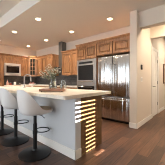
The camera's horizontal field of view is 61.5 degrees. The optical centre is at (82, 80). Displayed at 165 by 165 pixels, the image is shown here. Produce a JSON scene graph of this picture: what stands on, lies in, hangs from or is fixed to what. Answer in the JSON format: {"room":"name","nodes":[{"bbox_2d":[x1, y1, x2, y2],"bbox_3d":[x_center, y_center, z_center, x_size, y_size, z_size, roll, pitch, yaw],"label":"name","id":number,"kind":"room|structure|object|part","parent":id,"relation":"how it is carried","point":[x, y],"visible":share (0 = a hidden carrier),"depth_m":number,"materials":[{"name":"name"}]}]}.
{"room":"kitchen","nodes":[
{"label":"kitchen","id":0,"kind":"room"},
{"bbox_2d":[0,0,20,17],"bbox_3d":[-0.453,-2.030,3.442,8.700,0.140,13.800,0,0,41],"label":"ceiling","id":1,"kind":"structure","parent":0,"point":[5,5],"depth_m":3.60,"materials":[{"name":"beige paint"}]},
{"bbox_2d":[0,44,35,56],"bbox_3d":[-5.300,-0.430,4.375,0.120,3.060,8.650,0,0,41],"label":"wall","id":2,"kind":"structure","parent":0,"point":[6,49],"depth_m":6.71,"materials":[{"name":"beige paint"}]},
{"bbox_2d":[4,54,20,63],"bbox_3d":[-3.253,-0.983,6.322,0.395,0.395,0.695,0,0,41],"label":"upper cabinet","id":3,"kind":"object","parent":2,"relation":"attached to","point":[8,58],"visible":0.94,"depth_m":6.19,"materials":[{"name":"brown wood"}]},
{"bbox_3d":[-3.262,-0.948,6.098,0.033,0.305,0.325,0,0,41],"label":"door","id":4,"kind":"part","parent":3,"relation":"part of","materials":[{"name":"brown wood"}]},
{"bbox_2d":[4,63,20,75],"bbox_3d":[-3.227,-0.510,6.300,0.423,0.540,0.695,0,0,41],"label":"microwave","id":5,"kind":"object","parent":3,"relation":"attached to","point":[10,69],"visible":0.97,"depth_m":6.16,"materials":[{"name":"grey metal"}]},
{"bbox_3d":[-3.106,-0.520,6.195,0.021,0.310,0.545,0,0,41],"label":"door","id":6,"kind":"part","parent":5,"relation":"part of","materials":[{"name":"black glass"}]},
{"bbox_3d":[-3.253,-1.135,6.322,0.395,0.090,0.695,0,0,41],"label":"crown moulding","id":7,"kind":"part","parent":3,"relation":"part of","materials":[{"name":"brown wood"}]},
{"bbox_3d":[-3.034,-0.948,6.361,0.033,0.305,0.330,0,0,41],"label":"door","id":8,"kind":"part","parent":3,"relation":"part of","materials":[{"name":"brown wood"}]},
{"bbox_2d":[4,76,35,84],"bbox_3d":[-3.059,-0.160,6.852,0.012,0.680,1.708,0,0,41],"label":"backsplash","id":9,"kind":"structure","parent":2,"relation":"attached to","point":[18,79],"depth_m":6.77,"materials":[{"name":"tile"}]},
{"bbox_2d":[20,56,28,75],"bbox_3d":[-2.893,-0.705,6.735,0.395,0.950,0.390,0,0,41],"label":"upper cabinet","id":10,"kind":"object","parent":2,"relation":"attached to","point":[23,59],"visible":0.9,"depth_m":6.63,"materials":[{"name":"brown wood"}]},
{"bbox_2d":[27,56,41,76],"bbox_3d":[-2.466,-0.733,7.028,0.647,1.005,0.657,0,0,41],"label":"upper cabinet","id":11,"kind":"object","parent":2,"relation":"attached to","point":[32,60],"visible":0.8,"depth_m":6.81,"materials":[{"name":"brown wood"}]},
{"bbox_3d":[-2.455,-0.695,6.827,0.403,0.930,0.007,0,0,-4],"label":"frame","id":12,"kind":"part","parent":11,"relation":"part of","materials":[{"name":"brown wood"}]},
{"bbox_3d":[-2.454,-0.695,6.816,0.333,0.890,0.023,0,0,-4],"label":"door","id":13,"kind":"part","parent":11,"relation":"part of","materials":[{"name":"brown wood"}]},
{"bbox_3d":[-2.455,-0.695,6.822,0.213,0.770,0.004,0,0,-4],"label":"glass pane","id":14,"kind":"part","parent":11,"relation":"part of","materials":[{"name":"grey"}]},
{"bbox_2d":[0,0,164,50],"bbox_3d":[1.571,-1.800,5.770,8.700,0.320,7.630,0,0,41],"label":"ceiling","id":15,"kind":"structure","parent":0,"point":[86,18],"depth_m":3.76,"materials":[{"name":"beige paint"}]},
{"bbox_2d":[0,109,164,164],"bbox_3d":[-0.453,1.150,3.442,8.700,0.100,13.800,0,0,41],"label":"floor","id":16,"kind":"structure","parent":0,"point":[122,144],"depth_m":2.29,"materials":[{"name":"brown wood"}]},
{"bbox_2d":[0,53,4,86],"bbox_3d":[-3.716,-0.040,5.781,0.385,2.280,0.720,0,0,41],"label":"pantry cabinet","id":17,"kind":"object","parent":16,"relation":"on","point":[1,54],"visible":0.74,"depth_m":5.90,"materials":[{"name":"brown wood"}]},
{"bbox_3d":[-3.496,-0.550,5.828,0.033,1.080,0.340,0,0,41],"label":"door","id":18,"kind":"part","parent":17,"relation":"part of","materials":[{"name":"brown wood"}]},
{"bbox_2d":[0,99,13,135],"bbox_3d":[-1.728,0.610,2.996,0.470,0.980,0.515,0,0,41],"label":"bar stool","id":19,"kind":"object","parent":16,"relation":"on","point":[3,131],"visible":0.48,"depth_m":2.97,"materials":[{"name":"black"}]},
{"bbox_2d":[0,88,28,146],"bbox_3d":[-1.222,0.610,2.557,0.470,0.980,0.515,0,0,41],"label":"bar stool","id":20,"kind":"object","parent":16,"relation":"on","point":[8,101],"visible":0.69,"depth_m":2.39,"materials":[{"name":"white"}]},
{"bbox_2d":[17,89,52,161],"bbox_3d":[-0.717,0.610,2.117,0.470,0.980,0.515,0,0,41],"label":"bar stool","id":21,"kind":"object","parent":16,"relation":"on","point":[27,106],"visible":1,"depth_m":1.97,"materials":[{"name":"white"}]},
{"bbox_2d":[0,93,101,159],"bbox_3d":[-1.107,0.657,3.260,3.291,0.885,0.711,0,0,41],"label":"kitchen island","id":22,"kind":"object","parent":16,"relation":"on","point":[75,125],"visible":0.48,"depth_m":2.21,"materials":[{"name":"grey paint"}]},
{"bbox_3d":[-1.298,1.035,3.041,3.291,0.130,0.128,0,0,41],"label":"baseboard","id":23,"kind":"part","parent":22,"relation":"part of","materials":[{"name":"white"}]},
{"bbox_2d":[0,86,110,99],"bbox_3d":[-1.174,0.192,3.104,3.515,0.043,1.055,0,0,41],"label":"island countertop","id":24,"kind":"structure","parent":22,"relation":"on","point":[68,94],"depth_m":2.05,"materials":[{"name":"stone"}]},
{"bbox_2d":[19,74,31,87],"bbox_3d":[-1.456,-0.004,3.548,0.311,0.348,0.063,0,0,-3],"label":"faucet","id":25,"kind":"object","parent":24,"relation":"on","point":[26,74],"visible":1,"depth_m":3.53,"materials":[{"name":"silver metal"}]},
{"bbox_2d":[39,88,65,91],"bbox_3d":[-0.485,0.147,2.267,0.390,0.045,0.230,0,0,0],"label":"cutting board","id":26,"kind":"object","parent":24,"relation":"on","point":[42,89],"visible":0.94,"depth_m":2.15,"materials":[{"name":"brown wood"}]},
{"bbox_2d":[49,76,56,88],"bbox_3d":[-0.496,0.019,2.326,0.134,0.210,0.134,0,0,41],"label":"glass vase","id":27,"kind":"object","parent":26,"relation":"on","point":[52,85],"visible":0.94,"depth_m":2.28,"materials":[{"name":"clear glass"}]},
{"bbox_2d":[39,65,60,79],"bbox_3d":[-0.554,-0.094,2.318,0.345,0.397,0.238,0,0,16],"label":"flower bouquet","id":28,"kind":"object","parent":27,"relation":"in","point":[47,70],"visible":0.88,"depth_m":2.30,"materials":[{"name":"beige plant"}]},
{"bbox_2d":[60,80,65,88],"bbox_3d":[-0.327,0.052,2.299,0.096,0.144,0.096,0,0,41],"label":"glass jar","id":29,"kind":"object","parent":26,"relation":"on","point":[62,82],"visible":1,"depth_m":2.26,"materials":[{"name":"clear glass"}]},
{"bbox_3d":[0.150,0.657,2.233,0.014,0.885,0.552,0,0,41],"label":"panel","id":30,"kind":"part","parent":22,"relation":"part of","materials":[{"name":"brown wood"}]},
{"bbox_2d":[33,86,76,88],"bbox_3d":[-1.106,0.660,5.865,2.955,0.880,0.629,0,0,41],"label":"base cabinet","id":31,"kind":"object","parent":16,"relation":"on","point":[33,86],"visible":0.07,"depth_m":5.26,"materials":[{"name":"brown wood"}]},
{"bbox_2d":[4,84,76,86],"bbox_3d":[-1.702,0.199,5.660,3.595,0.038,1.720,0,0,41],"label":"countertop","id":32,"kind":"structure","parent":31,"relation":"on","point":[28,84],"depth_m":5.90,"materials":[{"name":"stone"}]},
{"bbox_2d":[75,41,98,89],"bbox_3d":[0.305,-0.040,4.588,0.830,2.280,0.705,0,0,41],"label":"tall cabinet","id":33,"kind":"object","parent":16,"relation":"on","point":[84,51],"visible":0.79,"depth_m":4.31,"materials":[{"name":"brown wood"}]},
{"bbox_3d":[-0.045,-0.897,4.502,0.395,0.395,0.033,0,0,41],"label":"door","id":34,"kind":"part","parent":33,"relation":"part of","materials":[{"name":"brown wood"}]},
{"bbox_3d":[0.305,-1.135,4.588,0.830,0.090,0.705,0,0,41],"label":"crown moulding","id":35,"kind":"part","parent":33,"relation":"part of","materials":[{"name":"brown wood"}]},
{"bbox_2d":[77,58,96,89],"bbox_3d":[0.285,0.000,4.565,0.780,1.350,0.666,0,0,41],"label":"wall oven","id":36,"kind":"object","parent":33,"relation":"in","point":[86,69],"visible":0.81,"depth_m":4.30,"materials":[{"name":"silver metal"}]},
{"bbox_3d":[0.102,0.395,4.373,0.645,0.480,0.035,0,0,41],"label":"door","id":37,"kind":"part","parent":36,"relation":"part of","materials":[{"name":"black glass"}]},
{"bbox_3d":[0.102,-0.188,4.373,0.645,0.665,0.035,0,0,41],"label":"door","id":38,"kind":"part","parent":36,"relation":"part of","materials":[{"name":"silver metal"}]},
{"bbox_3d":[0.268,-0.897,4.229,0.395,0.395,0.033,0,0,41],"label":"door","id":39,"kind":"part","parent":33,"relation":"part of","materials":[{"name":"brown wood"}]},
{"bbox_2d":[98,54,129,123],"bbox_3d":[1.002,0.207,3.976,0.955,1.785,0.724,0,0,41],"label":"fridge","id":40,"kind":"object","parent":16,"relation":"on","point":[113,71],"visible":0.62,"depth_m":3.68,"materials":[{"name":"silver metal"}]},
{"bbox_3d":[0.647,-0.138,3.936,0.472,1.095,0.070,0,0,41],"label":"door","id":41,"kind":"part","parent":40,"relation":"part of","materials":[{"name":"silver metal"}]},
{"bbox_3d":[0.821,-0.080,3.700,0.024,0.783,0.064,0,0,41],"label":"handle","id":42,"kind":"part","parent":40,"relation":"part of","materials":[{"name":"silver metal"}]},
{"bbox_3d":[0.829,0.738,3.778,0.955,0.595,0.070,0,0,41],"label":"freezer drawer","id":43,"kind":"part","parent":40,"relation":"part of","materials":[{"name":"silver metal"}]},
{"bbox_3d":[1.012,-0.138,3.619,0.472,1.095,0.070,0,0,41],"label":"door","id":44,"kind":"part","parent":40,"relation":"part of","materials":[{"name":"silver metal"}]},
{"bbox_2d":[36,26,129,56],"bbox_3d":[-0.381,-0.270,5.750,5.500,2.740,0.120,0,0,41],"label":"wall","id":45,"kind":"structure","parent":0,"point":[69,45],"depth_m":5.31,"materials":[{"name":"beige paint"}]},
{"bbox_2d":[36,54,58,75],"bbox_3d":[-1.684,-0.705,6.526,1.265,0.950,0.390,0,0,41],"label":"upper cabinet","id":46,"kind":"object","parent":45,"relation":"attached to","point":[43,61],"visible":0.75,"depth_m":6.27,"materials":[{"name":"brown wood"}]},
{"bbox_3d":[-2.094,-0.670,6.699,0.400,0.860,0.033,0,0,41],"label":"door","id":47,"kind":"part","parent":46,"relation":"part of","materials":[{"name":"brown wood"}]},
{"bbox_3d":[-1.776,-0.670,6.424,0.400,0.860,0.033,0,0,41],"label":"door","id":48,"kind":"part","parent":46,"relation":"part of","materials":[{"name":"brown wood"}]},
{"bbox_3d":[-1.684,-1.135,6.526,1.265,0.090,0.390,0,0,41],"label":"crown moulding","id":49,"kind":"part","parent":46,"relation":"part of","materials":[{"name":"brown wood"}]},
{"bbox_3d":[-1.458,-0.670,6.146,0.405,0.860,0.033,0,0,41],"label":"door","id":50,"kind":"part","parent":46,"relation":"part of","materials":[{"name":"brown wood"}]},
{"bbox_2d":[36,70,76,85],"bbox_3d":[-1.137,-0.160,6.320,3.588,0.680,0.012,0,0,41],"label":"backsplash","id":51,"kind":"structure","parent":45,"relation":"attached to","point":[71,79],"depth_m":6.13,"materials":[{"name":"tile"}]},
{"bbox_2d":[52,42,65,70],"bbox_3d":[-0.987,-1.048,5.877,0.570,1.183,0.460,0,0,41],"label":"range hood","id":52,"kind":"object","parent":45,"relation":"attached to","point":[62,45],"visible":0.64,"depth_m":5.79,"materials":[{"name":"grey metal"}]},
{"bbox_2d":[61,48,76,75],"bbox_3d":[-0.324,-0.705,5.343,1.100,0.950,0.390,0,0,41],"label":"upper cabinet","id":53,"kind":"object","parent":45,"relation":"attached to","point":[69,62],"visible":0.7,"depth_m":5.31,"materials":[{"name":"brown wood"}]},
{"bbox_3d":[-0.622,-0.670,5.420,0.530,0.860,0.033,0,0,41],"label":"door","id":54,"kind":"part","parent":53,"relation":"part of","materials":[{"name":"brown wood"}]},
{"bbox_3d":[-0.324,-1.135,5.343,1.100,0.090,0.390,0,0,41],"label":"crown moulding","id":55,"kind":"part","parent":53,"relation":"part of","materials":[{"name":"brown wood"}]},
{"bbox_3d":[-0.207,-0.670,5.059,0.530,0.860,0.033,0,0,41],"label":"door","id":56,"kind":"part","parent":53,"relation":"part of","materials":[{"name":"brown wood"}]},
{"bbox_2d":[96,33,129,56],"bbox_3d":[1.012,-0.958,3.973,1.035,0.445,0.705,0,0,41],"label":"upper cabinet","id":57,"kind":"object","parent":45,"relation":"attached to","point":[120,44],"visible":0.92,"depth_m":3.71,"materials":[{"name":"brown wood"}]},
{"bbox_3d":[0.624,-0.920,3.919,0.500,0.350,0.033,0,0,41],"label":"door","id":58,"kind":"part","parent":57,"relation":"part of","materials":[{"name":"brown wood"}]},
{"bbox_3d":[1.012,-1.135,3.973,1.035,0.090,0.705,0,0,41],"label":"crown moulding","id":59,"kind":"part","parent":57,"relation":"part of","materials":[{"name":"brown wood"}]},
{"bbox_3d":[1.015,-0.920,3.580,0.495,0.350,0.033,0,0,41],"label":"door","id":60,"kind":"part","parent":57,"relation":"part of","materials":[{"name":"brown wood"}]},
{"bbox_2d":[130,10,164,123],"bbox_3d":[3.080,-0.270,5.418,0.160,2.740,5.780,0,0,41],"label":"wall","id":61,"kind":"structure","parent":0,"point":[141,43],"depth_m":3.44,"materials":[{"name":"beige paint"}]},
{"bbox_2d":[129,122,135,128],"bbox_3d":[1.174,1.040,3.236,0.175,0.120,0.015,0,0,41],"label":"baseboard","id":62,"kind":"structure","parent":61,"relation":"attached to","point":[131,125],"depth_m":3.23,"materials":[{"name":"white"}]},
{"bbox_2d":[136,114,151,128],"bbox_3d":[1.642,1.040,3.631,0.015,0.120,1.225,0,0,41],"label":"baseboard","id":63,"kind":"structure","parent":61,"relation":"attached to","point":[149,117],"depth_m":3.50,"materials":[{"name":"white wood"}]},
{"bbox_2d":[151,46,158,117],"bbox_3d":[2.319,0.035,4.410,0.105,2.130,0.830,0,0,41],"label":"door","id":64,"kind":"structure","parent":61,"relation":"in","point":[154,52],"depth_m":4.38,"materials":[{"name":"white wood"}]},
{"bbox_2d":[163,64,164,83],"bbox_3d":[3.306,-0.280,5.533,0.030,0.760,0.650,0,0,41],"label":"picture frame","id":65,"kind":"object","parent":61,"relation":"attached to","point":[163,64],"visible":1,"depth_m":5.32,"materials":[{"name":"brown wood"}]},
{"bbox_2d":[139,4,164,29],"bbox_3d":[2.446,-1.455,2.471,2.750,0.370,0.180,0,0,41],"label":"wall header","id":66,"kind":"structure","parent":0,"point":[153,17],"depth_m":3.13,"materials":[{"name":"beige paint"}]},
{"bbox_2d":[150,24,164,38],"bbox_3d":[3.040,-1.435,3.154,2.750,0.410,0.150,0,0,41],"label":"wall","id":67,"kind":"structure","parent":0,"point":[156,32],"depth_m":3.88,"materials":[{"name":"beige paint"}]}
]}

